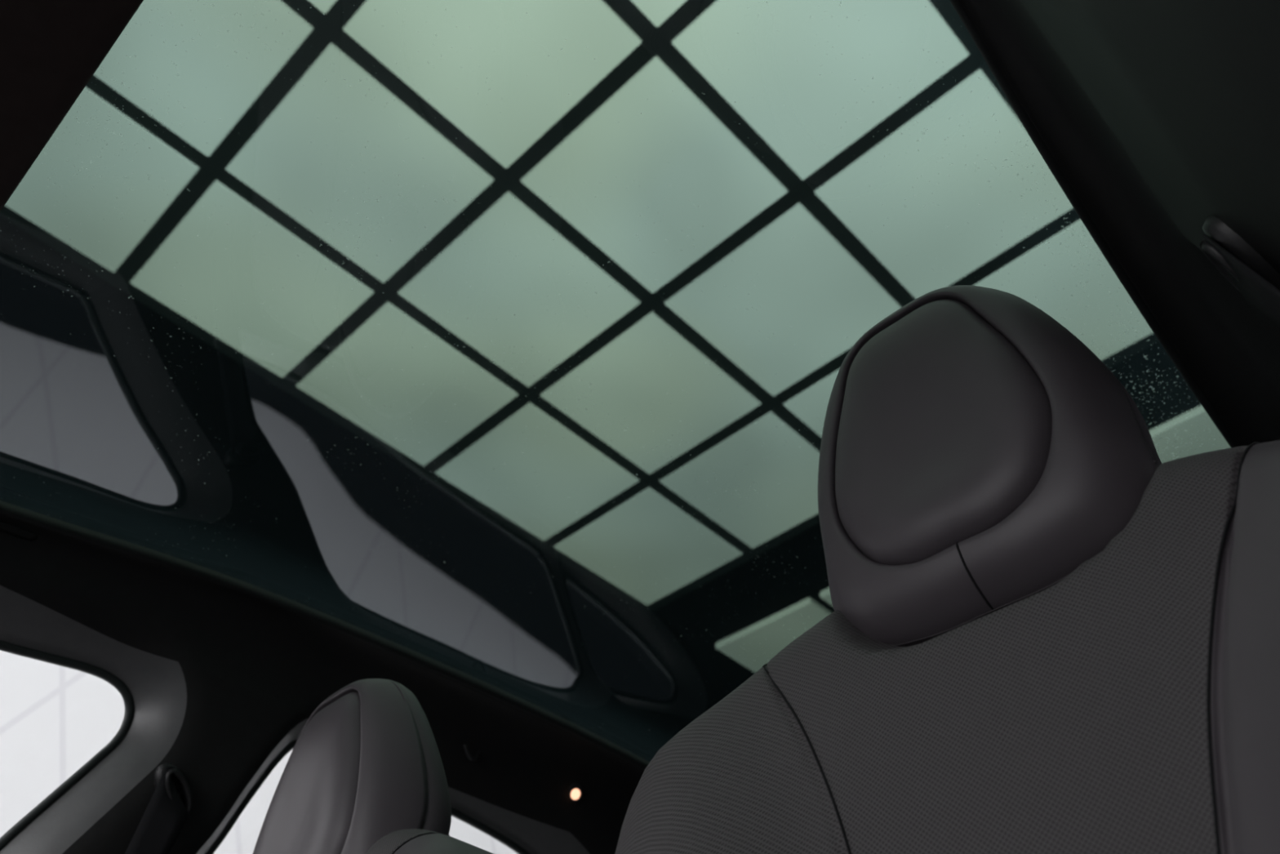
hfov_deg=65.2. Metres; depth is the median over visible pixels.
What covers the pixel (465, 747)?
coat hook
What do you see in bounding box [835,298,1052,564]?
pillow
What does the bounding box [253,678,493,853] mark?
seat
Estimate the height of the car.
1.630 m
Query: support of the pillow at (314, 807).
on the seat at (364, 773)
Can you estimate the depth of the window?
2.39 m
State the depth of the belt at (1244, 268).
0.62 m
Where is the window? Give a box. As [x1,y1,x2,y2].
[0,650,517,853]
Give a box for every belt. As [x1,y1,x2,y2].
[124,762,193,853]
[1200,215,1279,328]
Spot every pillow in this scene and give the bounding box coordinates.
[253,691,360,853]
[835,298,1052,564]
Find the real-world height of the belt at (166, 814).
0.652 m
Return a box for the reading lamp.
[568,781,585,804]
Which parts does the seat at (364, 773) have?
backrest panel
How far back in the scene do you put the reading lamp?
1.64 m
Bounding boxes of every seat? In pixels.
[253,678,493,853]
[614,284,1279,853]
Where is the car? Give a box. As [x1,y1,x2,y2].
[0,0,1279,853]
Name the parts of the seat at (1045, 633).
backrest panel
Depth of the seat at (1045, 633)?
0.62 m
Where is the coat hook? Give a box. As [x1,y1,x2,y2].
[462,743,481,760]

